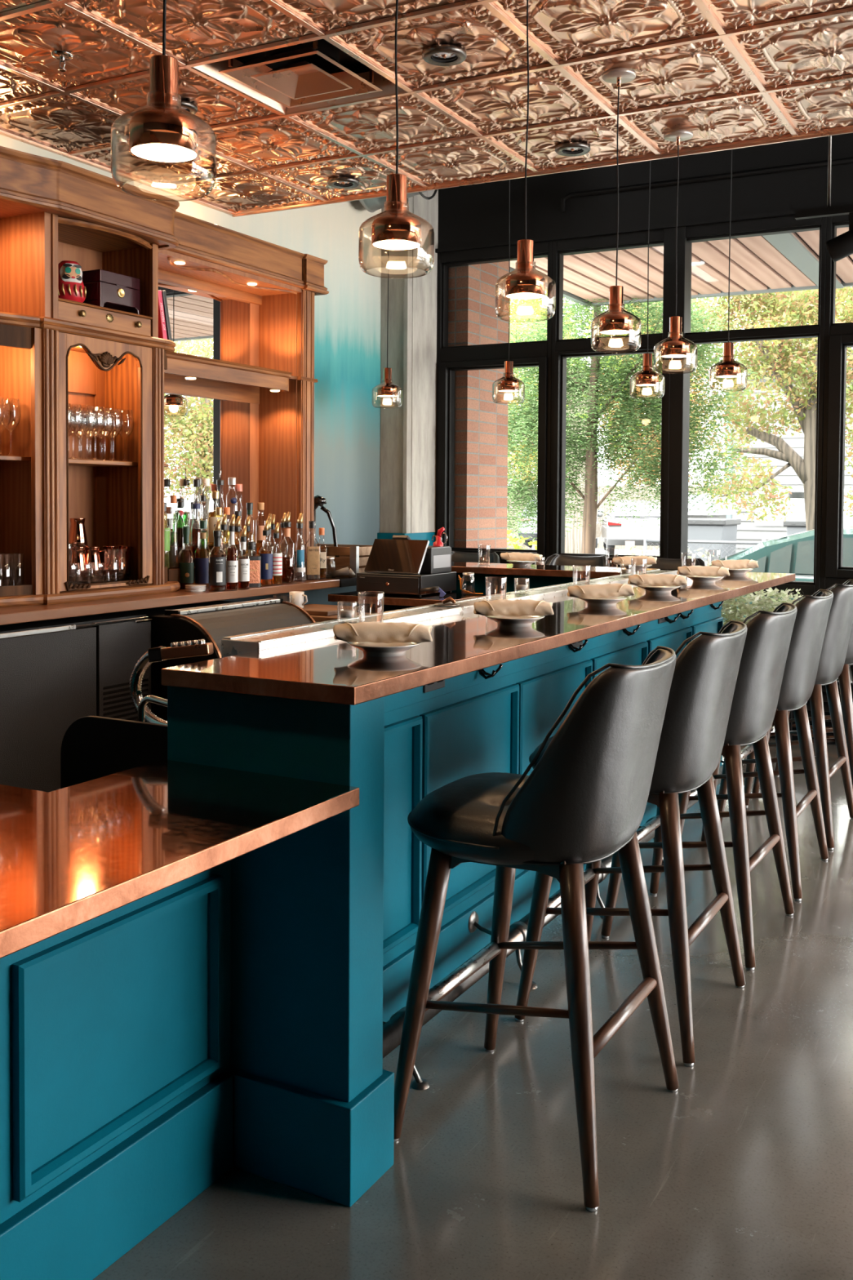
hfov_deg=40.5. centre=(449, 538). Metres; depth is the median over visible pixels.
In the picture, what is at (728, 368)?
pendant lamp
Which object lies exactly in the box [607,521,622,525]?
tail light
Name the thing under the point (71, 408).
wine glass
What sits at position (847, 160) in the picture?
conduit pipe
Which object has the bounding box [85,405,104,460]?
wine glass
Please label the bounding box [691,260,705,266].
soffit light
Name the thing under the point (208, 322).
mirror
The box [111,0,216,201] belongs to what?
pendant lamp
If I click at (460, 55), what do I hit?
recessed light
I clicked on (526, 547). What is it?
car
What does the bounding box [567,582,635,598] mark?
napkin
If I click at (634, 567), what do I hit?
plate
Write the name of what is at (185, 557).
liquor bottle
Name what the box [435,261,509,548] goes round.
brick pier
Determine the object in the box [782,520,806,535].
waste bin
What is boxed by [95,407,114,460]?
wine glass
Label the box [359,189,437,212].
spiral duct
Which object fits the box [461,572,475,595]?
glass jar
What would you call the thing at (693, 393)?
tree
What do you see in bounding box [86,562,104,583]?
glass
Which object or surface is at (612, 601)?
plate
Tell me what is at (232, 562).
liquor bottle
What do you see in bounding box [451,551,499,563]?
bar stool
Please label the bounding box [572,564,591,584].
water glass
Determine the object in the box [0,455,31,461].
shelf
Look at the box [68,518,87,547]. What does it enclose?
copper cup
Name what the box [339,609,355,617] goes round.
candle
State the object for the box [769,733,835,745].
baseboard
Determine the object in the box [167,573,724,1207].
bar counter
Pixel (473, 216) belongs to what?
wall
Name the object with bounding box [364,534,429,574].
screen
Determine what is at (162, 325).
book
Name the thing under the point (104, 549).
glass
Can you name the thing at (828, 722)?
baseboard heater
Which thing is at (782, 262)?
canopy
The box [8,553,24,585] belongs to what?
glass
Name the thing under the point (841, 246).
track spotlight
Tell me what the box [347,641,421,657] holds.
plate
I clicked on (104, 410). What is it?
wine glass
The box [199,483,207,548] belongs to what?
liquor bottle
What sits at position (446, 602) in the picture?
strainer
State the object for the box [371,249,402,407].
pendant lamp
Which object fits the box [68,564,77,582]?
glass
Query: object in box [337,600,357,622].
glass
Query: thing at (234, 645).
bar ledge
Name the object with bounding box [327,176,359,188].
recessed light
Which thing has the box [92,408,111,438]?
wine glass
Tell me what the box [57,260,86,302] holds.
doll
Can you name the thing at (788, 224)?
window
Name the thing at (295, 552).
liquor bottle
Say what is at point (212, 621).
cooler
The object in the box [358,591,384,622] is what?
water glass
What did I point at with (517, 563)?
plate
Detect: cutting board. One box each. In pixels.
[298,604,361,616]
[310,612,371,622]
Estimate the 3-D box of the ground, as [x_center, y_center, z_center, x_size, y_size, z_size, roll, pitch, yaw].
[22.750,0.384,43.089,120.000,0.100,82.600,1,2,28]
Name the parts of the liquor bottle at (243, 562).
pour spout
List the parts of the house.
corner trim, pane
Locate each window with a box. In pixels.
[435,240,552,564]
[550,229,670,567]
[684,215,826,598]
[820,214,852,715]
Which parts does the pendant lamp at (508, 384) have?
lamp shade, glass globe, cord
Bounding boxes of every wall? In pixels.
[0,134,381,605]
[377,532,435,546]
[435,133,852,253]
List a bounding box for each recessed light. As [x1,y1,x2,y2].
[177,99,197,115]
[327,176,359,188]
[422,44,466,66]
[555,142,590,156]
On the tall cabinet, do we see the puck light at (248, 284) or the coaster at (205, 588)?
the puck light at (248, 284)
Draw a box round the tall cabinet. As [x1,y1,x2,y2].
[0,146,328,607]
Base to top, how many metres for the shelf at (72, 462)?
0.019 m
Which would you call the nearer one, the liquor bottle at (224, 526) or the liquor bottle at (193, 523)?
the liquor bottle at (224, 526)
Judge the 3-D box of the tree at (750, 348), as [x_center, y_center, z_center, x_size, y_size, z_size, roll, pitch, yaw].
[13.072,-5.280,41.594,4.329,11.186,5.236,-1,3,-43]
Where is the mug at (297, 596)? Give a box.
[288,591,307,608]
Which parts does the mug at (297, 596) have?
handle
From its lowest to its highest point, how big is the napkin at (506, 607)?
0.051 m
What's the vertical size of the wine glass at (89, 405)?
0.240 m
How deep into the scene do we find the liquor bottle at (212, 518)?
5.97 m
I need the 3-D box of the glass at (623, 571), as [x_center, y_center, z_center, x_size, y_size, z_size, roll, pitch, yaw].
[0.837,0.148,5.468,0.058,0.060,0.058,1,2,28]
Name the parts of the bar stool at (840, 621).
leg, foot plate, leg, leg, backrest, leg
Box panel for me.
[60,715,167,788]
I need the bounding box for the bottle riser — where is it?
[167,542,256,589]
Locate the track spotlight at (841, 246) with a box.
[825,212,852,262]
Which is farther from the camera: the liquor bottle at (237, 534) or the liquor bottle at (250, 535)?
the liquor bottle at (250, 535)
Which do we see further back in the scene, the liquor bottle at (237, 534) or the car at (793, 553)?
the car at (793, 553)
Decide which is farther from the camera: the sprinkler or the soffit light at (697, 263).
the soffit light at (697, 263)
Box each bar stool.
[393,645,679,1212]
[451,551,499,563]
[514,620,747,1066]
[544,553,609,567]
[600,602,797,970]
[647,557,706,569]
[678,589,833,901]
[717,578,852,850]
[751,624,852,793]
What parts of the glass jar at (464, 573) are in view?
lid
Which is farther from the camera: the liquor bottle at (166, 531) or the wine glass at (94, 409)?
the liquor bottle at (166, 531)
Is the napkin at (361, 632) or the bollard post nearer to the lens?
the napkin at (361, 632)
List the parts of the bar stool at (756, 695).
leg, foot plate, leg, leg, backrest, leg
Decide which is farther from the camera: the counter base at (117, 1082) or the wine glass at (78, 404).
the wine glass at (78, 404)
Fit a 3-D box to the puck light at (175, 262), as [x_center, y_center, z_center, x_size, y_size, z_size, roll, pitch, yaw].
[-1.321,-1.351,5.661,0.052,0.007,0.052,1,2,28]
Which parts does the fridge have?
door handle, door, panel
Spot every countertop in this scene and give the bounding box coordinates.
[0,578,339,625]
[0,759,359,958]
[320,576,356,586]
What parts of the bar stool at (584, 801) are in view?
leg, foot plate, seat, leg, leg, backrest, leg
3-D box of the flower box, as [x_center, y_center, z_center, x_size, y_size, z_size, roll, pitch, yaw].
[1.815,0.748,6.935,0.661,0.956,0.398,1,2,28]
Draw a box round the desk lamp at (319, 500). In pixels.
[313,494,339,576]
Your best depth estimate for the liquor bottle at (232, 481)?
6.21 m
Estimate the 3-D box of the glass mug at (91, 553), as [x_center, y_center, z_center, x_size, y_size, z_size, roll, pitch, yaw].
[-1.637,0.101,5.319,0.090,0.131,0.106,2,2,36]
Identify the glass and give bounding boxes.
[0,398,21,456]
[2,552,17,585]
[4,554,11,585]
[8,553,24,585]
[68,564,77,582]
[69,404,82,459]
[69,408,88,435]
[71,407,90,458]
[74,563,91,584]
[76,404,96,460]
[79,408,97,459]
[80,407,99,459]
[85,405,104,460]
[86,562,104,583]
[90,410,108,437]
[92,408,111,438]
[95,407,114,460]
[102,409,119,460]
[103,408,122,461]
[104,549,118,582]
[115,408,133,462]
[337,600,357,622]
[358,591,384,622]
[485,576,506,600]
[515,577,529,594]
[535,556,545,568]
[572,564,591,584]
[605,547,618,569]
[620,568,632,577]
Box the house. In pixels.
[711,337,852,553]
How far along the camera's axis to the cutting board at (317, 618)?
5.74 m
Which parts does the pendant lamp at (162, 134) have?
lamp shade, glass globe, bulb, cord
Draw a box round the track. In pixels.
[795,135,852,219]
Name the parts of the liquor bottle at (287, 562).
pour spout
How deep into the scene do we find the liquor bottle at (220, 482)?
6.13 m
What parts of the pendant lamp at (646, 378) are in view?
lamp shade, glass globe, cord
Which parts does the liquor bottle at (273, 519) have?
pour spout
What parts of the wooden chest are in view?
lid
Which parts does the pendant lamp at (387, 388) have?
glass globe, lamp shade, cord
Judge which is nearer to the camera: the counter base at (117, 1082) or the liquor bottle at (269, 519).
the counter base at (117, 1082)
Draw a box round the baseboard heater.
[772,680,852,738]
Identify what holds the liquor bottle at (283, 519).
on the countertop at (20, 614)
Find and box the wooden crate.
[315,543,373,577]
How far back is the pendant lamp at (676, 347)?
4.94 m
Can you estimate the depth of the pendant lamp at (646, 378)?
6.17 m
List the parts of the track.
rail, rod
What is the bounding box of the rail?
[382,745,747,1090]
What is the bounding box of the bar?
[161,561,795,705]
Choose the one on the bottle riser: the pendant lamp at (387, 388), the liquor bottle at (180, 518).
the liquor bottle at (180, 518)
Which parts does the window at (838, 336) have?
sash, sash, sash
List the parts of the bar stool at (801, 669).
leg, foot plate, leg, leg, backrest, leg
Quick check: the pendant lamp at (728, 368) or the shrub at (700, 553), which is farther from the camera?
the shrub at (700, 553)
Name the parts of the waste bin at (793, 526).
lid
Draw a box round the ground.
[531,546,659,555]
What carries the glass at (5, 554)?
on the tall cabinet
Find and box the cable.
[457,575,483,594]
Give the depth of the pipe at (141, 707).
2.75 m
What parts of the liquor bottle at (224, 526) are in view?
pour spout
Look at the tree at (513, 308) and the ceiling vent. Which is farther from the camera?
the tree at (513, 308)
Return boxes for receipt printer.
[419,545,451,573]
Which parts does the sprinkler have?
frame arm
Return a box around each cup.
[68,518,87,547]
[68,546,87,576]
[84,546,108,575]
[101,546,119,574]
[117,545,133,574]
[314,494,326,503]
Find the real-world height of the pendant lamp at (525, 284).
1.014 m
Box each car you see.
[506,537,533,549]
[517,497,603,547]
[597,499,660,554]
[705,525,852,622]
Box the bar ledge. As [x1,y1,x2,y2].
[221,568,677,657]
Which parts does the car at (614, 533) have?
number plate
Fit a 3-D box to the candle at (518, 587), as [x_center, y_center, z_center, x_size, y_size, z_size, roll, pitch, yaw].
[0.277,0.184,4.408,0.045,0.019,0.045,1,2,28]
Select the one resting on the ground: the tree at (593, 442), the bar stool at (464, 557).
the tree at (593, 442)
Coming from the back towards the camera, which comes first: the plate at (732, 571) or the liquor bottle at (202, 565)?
the plate at (732, 571)
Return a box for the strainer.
[434,595,459,605]
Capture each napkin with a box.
[333,621,432,643]
[473,599,554,616]
[500,551,542,561]
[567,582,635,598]
[613,555,657,564]
[627,573,687,586]
[676,565,729,576]
[711,559,759,568]
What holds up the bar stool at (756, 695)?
on the floor
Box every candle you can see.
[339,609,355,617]
[515,584,527,590]
[535,561,543,564]
[621,568,631,573]
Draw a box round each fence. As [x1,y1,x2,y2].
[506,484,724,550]
[643,534,766,564]
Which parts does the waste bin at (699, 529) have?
lid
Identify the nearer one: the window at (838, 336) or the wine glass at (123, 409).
the wine glass at (123, 409)
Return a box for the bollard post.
[625,541,635,555]
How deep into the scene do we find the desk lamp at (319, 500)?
6.70 m
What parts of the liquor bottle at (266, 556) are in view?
pour spout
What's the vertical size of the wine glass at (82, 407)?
0.240 m
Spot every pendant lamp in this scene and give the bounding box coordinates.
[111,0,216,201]
[358,0,434,277]
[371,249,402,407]
[492,179,524,403]
[494,0,555,320]
[591,67,641,351]
[629,160,665,399]
[653,129,697,373]
[709,149,747,391]
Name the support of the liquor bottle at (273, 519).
on the countertop at (20, 614)
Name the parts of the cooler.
edge trim, curved lid, edge trim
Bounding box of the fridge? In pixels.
[0,612,152,791]
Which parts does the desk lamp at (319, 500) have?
lever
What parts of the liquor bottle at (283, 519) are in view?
pour spout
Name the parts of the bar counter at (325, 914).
post, panel moulding, panel moulding, panel moulding, panel moulding, panel moulding, panel moulding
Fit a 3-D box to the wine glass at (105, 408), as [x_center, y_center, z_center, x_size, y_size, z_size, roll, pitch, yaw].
[-1.537,-0.475,5.283,0.082,0.240,0.081,1,2,28]
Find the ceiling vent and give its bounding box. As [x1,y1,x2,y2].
[191,22,407,115]
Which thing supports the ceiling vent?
in the ceiling
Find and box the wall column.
[379,189,438,533]
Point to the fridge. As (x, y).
(55, 673)
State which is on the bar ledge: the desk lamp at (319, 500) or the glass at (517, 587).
the glass at (517, 587)
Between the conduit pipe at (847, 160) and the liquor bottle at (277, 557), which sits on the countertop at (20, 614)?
the liquor bottle at (277, 557)
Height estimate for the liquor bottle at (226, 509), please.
0.300 m
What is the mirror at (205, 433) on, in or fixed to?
attached to the tall cabinet
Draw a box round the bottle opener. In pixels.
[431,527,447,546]
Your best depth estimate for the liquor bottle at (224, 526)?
5.81 m
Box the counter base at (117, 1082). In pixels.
[0,860,233,1279]
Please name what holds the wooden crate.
on the countertop at (344, 581)
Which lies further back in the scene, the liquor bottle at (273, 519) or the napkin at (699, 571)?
the liquor bottle at (273, 519)
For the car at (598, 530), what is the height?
1.576 m
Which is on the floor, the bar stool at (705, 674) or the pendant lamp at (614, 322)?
the bar stool at (705, 674)
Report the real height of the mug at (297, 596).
0.085 m
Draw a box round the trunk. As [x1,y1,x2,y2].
[507,293,728,553]
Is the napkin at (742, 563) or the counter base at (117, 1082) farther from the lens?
the napkin at (742, 563)
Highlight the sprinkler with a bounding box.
[50,50,73,71]
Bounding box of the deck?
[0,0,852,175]
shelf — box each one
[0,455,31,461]
[68,458,137,466]
[164,338,175,351]
[328,571,501,613]
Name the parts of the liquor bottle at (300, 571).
pour spout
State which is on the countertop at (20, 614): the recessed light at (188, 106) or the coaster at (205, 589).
the coaster at (205, 589)
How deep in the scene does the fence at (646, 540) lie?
15.35 m
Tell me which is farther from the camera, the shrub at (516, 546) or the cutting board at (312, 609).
the shrub at (516, 546)
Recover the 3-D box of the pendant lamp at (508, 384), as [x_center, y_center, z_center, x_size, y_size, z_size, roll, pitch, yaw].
[0.345,-1.927,6.551,0.186,2.302,0.186,2,2,36]
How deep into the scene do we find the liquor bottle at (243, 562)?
5.66 m
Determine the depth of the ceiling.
4.40 m
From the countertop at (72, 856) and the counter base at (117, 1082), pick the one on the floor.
the counter base at (117, 1082)
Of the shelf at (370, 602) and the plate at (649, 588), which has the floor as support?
the shelf at (370, 602)
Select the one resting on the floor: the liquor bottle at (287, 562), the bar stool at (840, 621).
the bar stool at (840, 621)
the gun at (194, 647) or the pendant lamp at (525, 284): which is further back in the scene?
the pendant lamp at (525, 284)
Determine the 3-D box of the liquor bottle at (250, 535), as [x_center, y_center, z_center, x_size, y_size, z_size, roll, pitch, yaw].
[-1.079,-0.035,6.245,0.050,0.325,0.050,0,2,-16]
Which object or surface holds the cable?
on the shelf at (370, 602)
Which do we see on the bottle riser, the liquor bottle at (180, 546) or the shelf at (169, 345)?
the liquor bottle at (180, 546)
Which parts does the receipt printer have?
panel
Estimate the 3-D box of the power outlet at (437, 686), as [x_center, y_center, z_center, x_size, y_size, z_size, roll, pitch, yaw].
[-0.042,0.390,3.270,0.006,0.075,0.120,1,2,28]
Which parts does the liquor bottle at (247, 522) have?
pour spout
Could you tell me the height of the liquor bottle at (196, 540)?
0.383 m
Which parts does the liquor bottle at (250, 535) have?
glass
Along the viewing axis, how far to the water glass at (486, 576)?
3.90 m
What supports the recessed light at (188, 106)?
in the ceiling
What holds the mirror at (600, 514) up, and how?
attached to the car at (614, 533)
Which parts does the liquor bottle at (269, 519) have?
pour spout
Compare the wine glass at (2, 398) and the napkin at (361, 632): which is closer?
the napkin at (361, 632)
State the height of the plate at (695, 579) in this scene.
0.030 m
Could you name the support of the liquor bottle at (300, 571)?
on the countertop at (20, 614)
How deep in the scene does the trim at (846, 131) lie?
5.52 m
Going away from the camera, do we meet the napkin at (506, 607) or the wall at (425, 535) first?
the napkin at (506, 607)
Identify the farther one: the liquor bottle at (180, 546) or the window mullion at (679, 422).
the window mullion at (679, 422)
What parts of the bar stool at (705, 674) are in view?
leg, seat, foot plate, leg, leg, backrest, leg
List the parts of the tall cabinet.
curved rail, curved rail, panel, fluted post, panel, knob, mould, frame, crown mould, drawer, door, panel, knob, fluted post, mould, serpentine mould, head rail, mirror ledge mould, frieze mould, serpentine mould, panel, post, post mould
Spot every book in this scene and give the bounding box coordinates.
[158,289,167,339]
[161,290,172,341]
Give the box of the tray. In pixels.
[68,573,128,582]
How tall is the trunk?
6.615 m
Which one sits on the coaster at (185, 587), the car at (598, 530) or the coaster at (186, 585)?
the coaster at (186, 585)
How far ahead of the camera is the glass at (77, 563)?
5.12 m
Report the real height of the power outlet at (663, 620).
0.075 m
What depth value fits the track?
5.69 m
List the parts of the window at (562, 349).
sash, sash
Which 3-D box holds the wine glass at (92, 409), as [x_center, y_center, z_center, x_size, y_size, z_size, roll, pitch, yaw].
[-1.671,-0.478,5.349,0.082,0.240,0.081,1,2,28]
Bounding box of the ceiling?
[0,0,852,212]
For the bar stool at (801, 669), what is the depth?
4.29 m
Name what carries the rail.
attached to the bar counter at (325, 914)
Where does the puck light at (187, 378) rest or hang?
attached to the tall cabinet
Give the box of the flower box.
[720,587,804,746]
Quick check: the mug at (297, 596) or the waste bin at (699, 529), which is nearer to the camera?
the mug at (297, 596)
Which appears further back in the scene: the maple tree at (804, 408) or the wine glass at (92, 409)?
the maple tree at (804, 408)
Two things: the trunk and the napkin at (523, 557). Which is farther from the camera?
the trunk
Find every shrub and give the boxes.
[506,529,537,549]
[615,545,730,613]
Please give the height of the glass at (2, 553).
0.149 m
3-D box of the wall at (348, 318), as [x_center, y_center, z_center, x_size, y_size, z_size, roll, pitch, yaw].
[-2.675,-0.856,3.880,0.150,4.300,10.800,1,2,28]
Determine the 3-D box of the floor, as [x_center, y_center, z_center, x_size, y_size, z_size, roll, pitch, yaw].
[1.095,1.455,1.625,9.320,0.120,10.620,1,2,28]
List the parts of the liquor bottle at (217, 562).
glass, pour spout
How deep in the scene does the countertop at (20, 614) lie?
5.10 m
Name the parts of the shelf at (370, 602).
drawer, cash drawer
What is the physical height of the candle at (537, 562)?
0.019 m
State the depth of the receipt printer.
6.33 m
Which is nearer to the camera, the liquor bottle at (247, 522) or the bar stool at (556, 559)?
the liquor bottle at (247, 522)
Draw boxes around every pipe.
[137,695,167,722]
[560,156,852,212]
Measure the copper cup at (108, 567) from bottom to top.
0.131 m
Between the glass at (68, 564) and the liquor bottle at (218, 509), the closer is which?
the glass at (68, 564)
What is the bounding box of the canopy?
[510,226,852,306]
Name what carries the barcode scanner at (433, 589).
on the shelf at (370, 602)
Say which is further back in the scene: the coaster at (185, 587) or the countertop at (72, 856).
the coaster at (185, 587)
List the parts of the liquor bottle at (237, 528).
pour spout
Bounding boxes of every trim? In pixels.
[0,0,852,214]
[0,99,852,217]
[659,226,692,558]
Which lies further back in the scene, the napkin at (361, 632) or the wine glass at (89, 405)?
the wine glass at (89, 405)
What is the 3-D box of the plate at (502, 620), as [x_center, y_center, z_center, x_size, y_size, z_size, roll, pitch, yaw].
[0.198,0.245,3.484,0.181,0.030,0.181,1,2,28]
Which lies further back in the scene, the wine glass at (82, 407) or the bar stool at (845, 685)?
the bar stool at (845, 685)
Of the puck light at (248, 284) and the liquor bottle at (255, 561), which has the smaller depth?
the liquor bottle at (255, 561)
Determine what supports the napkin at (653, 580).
on the plate at (649, 588)
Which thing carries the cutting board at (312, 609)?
on the cutting board at (317, 618)
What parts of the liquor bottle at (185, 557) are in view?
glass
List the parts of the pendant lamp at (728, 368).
lamp shade, glass globe, cord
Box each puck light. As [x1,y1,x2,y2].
[173,261,185,264]
[185,377,195,379]
[247,283,257,285]
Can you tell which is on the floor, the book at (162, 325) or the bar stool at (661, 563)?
the bar stool at (661, 563)
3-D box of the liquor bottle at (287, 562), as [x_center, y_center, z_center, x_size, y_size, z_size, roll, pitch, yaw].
[-0.860,0.044,6.137,0.077,0.378,0.077,0,2,-16]
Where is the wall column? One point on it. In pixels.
(408, 431)
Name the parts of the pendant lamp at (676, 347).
lamp shade, glass globe, cord, stem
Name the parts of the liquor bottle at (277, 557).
pour spout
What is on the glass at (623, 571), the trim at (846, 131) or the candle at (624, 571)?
the candle at (624, 571)
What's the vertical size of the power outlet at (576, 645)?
0.075 m
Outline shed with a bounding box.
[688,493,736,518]
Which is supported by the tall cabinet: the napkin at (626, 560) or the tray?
the tray
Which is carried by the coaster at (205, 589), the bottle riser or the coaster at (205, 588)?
the coaster at (205, 588)
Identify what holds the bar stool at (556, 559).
on the floor
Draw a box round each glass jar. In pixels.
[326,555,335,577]
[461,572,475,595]
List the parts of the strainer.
knob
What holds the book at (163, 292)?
on the tall cabinet
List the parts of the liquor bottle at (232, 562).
pour spout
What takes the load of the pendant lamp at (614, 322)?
hanging from the ceiling
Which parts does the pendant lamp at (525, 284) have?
lamp shade, glass globe, bulb, cord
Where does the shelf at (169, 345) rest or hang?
attached to the tall cabinet
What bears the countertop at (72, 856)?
on the counter base at (117, 1082)
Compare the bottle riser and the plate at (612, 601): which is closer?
the plate at (612, 601)
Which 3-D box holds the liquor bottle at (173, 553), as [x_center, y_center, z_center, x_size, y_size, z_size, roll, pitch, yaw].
[-1.355,-0.036,5.678,0.056,0.360,0.056,0,2,-16]
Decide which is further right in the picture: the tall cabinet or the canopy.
the canopy
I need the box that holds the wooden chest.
[81,269,140,314]
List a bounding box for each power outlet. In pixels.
[423,680,444,693]
[571,640,582,648]
[657,617,666,623]
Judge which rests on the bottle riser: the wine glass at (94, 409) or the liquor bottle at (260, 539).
the liquor bottle at (260, 539)
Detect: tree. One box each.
[506,289,765,554]
[507,290,573,484]
[598,302,709,486]
[640,286,852,530]
[738,287,852,359]
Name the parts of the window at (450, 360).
sash, sash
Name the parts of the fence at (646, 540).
post, rail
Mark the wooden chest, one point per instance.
(104, 288)
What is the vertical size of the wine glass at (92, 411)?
0.240 m
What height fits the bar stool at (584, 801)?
1.104 m
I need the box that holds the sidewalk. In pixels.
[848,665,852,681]
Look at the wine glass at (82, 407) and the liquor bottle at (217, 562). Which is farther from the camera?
the liquor bottle at (217, 562)
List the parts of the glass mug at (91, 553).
handle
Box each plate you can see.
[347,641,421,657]
[484,615,544,626]
[506,560,535,566]
[577,595,627,606]
[619,564,652,570]
[636,585,680,593]
[684,575,724,582]
[728,568,753,574]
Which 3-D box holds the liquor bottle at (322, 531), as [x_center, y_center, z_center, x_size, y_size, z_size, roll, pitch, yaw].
[-0.716,0.080,6.485,0.051,0.285,0.053,0,2,-17]
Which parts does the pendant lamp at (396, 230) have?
lamp shade, glass globe, bulb, cord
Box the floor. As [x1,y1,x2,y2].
[93,737,852,1279]
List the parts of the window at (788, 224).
sash, sash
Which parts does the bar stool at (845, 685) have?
leg, foot plate, leg, leg, backrest, leg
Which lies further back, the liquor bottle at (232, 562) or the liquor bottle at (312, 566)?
the liquor bottle at (312, 566)
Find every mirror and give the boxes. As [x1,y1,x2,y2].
[158,280,249,364]
[164,392,249,545]
[597,511,602,516]
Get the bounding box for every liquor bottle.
[164,502,169,569]
[168,495,178,567]
[173,485,186,546]
[175,488,185,568]
[177,526,194,587]
[188,479,204,544]
[191,491,200,566]
[195,520,211,588]
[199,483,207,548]
[200,478,213,530]
[207,490,223,554]
[208,519,226,590]
[214,506,222,554]
[216,467,223,514]
[218,513,226,586]
[223,506,231,555]
[226,477,237,529]
[226,514,238,589]
[232,511,242,559]
[232,515,240,584]
[235,484,243,528]
[237,525,249,589]
[241,515,252,557]
[242,541,261,586]
[245,502,254,555]
[255,502,266,555]
[258,520,272,586]
[262,518,272,551]
[266,513,274,553]
[266,514,275,546]
[271,522,282,585]
[278,512,287,545]
[282,511,293,582]
[293,513,304,574]
[293,513,306,580]
[304,520,320,580]
[317,528,326,578]
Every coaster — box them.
[185,584,206,586]
[185,586,206,588]
[185,587,206,590]
[185,589,206,591]
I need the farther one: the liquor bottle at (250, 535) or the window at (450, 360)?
the window at (450, 360)
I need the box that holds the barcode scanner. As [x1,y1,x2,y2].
[330,566,355,577]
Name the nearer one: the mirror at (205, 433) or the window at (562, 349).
the mirror at (205, 433)
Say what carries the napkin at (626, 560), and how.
on the plate at (634, 567)
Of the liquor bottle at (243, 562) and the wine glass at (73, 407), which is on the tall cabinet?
the wine glass at (73, 407)
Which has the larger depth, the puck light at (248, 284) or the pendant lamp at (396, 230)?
the puck light at (248, 284)
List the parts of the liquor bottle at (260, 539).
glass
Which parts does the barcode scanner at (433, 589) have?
handle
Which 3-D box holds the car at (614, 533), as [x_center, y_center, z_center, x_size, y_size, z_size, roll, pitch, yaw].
[5.208,-0.350,31.747,2.286,1.474,4.788,1,2,6]
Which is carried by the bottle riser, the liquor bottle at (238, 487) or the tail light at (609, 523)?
the liquor bottle at (238, 487)
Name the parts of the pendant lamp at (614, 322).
lamp shade, glass globe, cord, stem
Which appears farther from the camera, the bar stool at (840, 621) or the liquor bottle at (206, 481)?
the liquor bottle at (206, 481)
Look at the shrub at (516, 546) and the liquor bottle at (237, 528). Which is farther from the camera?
the shrub at (516, 546)
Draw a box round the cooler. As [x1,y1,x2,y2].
[118,597,315,720]
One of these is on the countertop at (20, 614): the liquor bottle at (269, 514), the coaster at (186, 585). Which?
the liquor bottle at (269, 514)
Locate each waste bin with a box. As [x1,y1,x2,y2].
[687,518,741,562]
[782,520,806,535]
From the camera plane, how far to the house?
25.05 m
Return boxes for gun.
[128,639,213,724]
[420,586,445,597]
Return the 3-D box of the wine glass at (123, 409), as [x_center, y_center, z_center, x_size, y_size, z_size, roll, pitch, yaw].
[-1.501,-0.477,5.348,0.082,0.240,0.081,1,2,28]
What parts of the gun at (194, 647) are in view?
handle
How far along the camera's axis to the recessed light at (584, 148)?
5.15 m

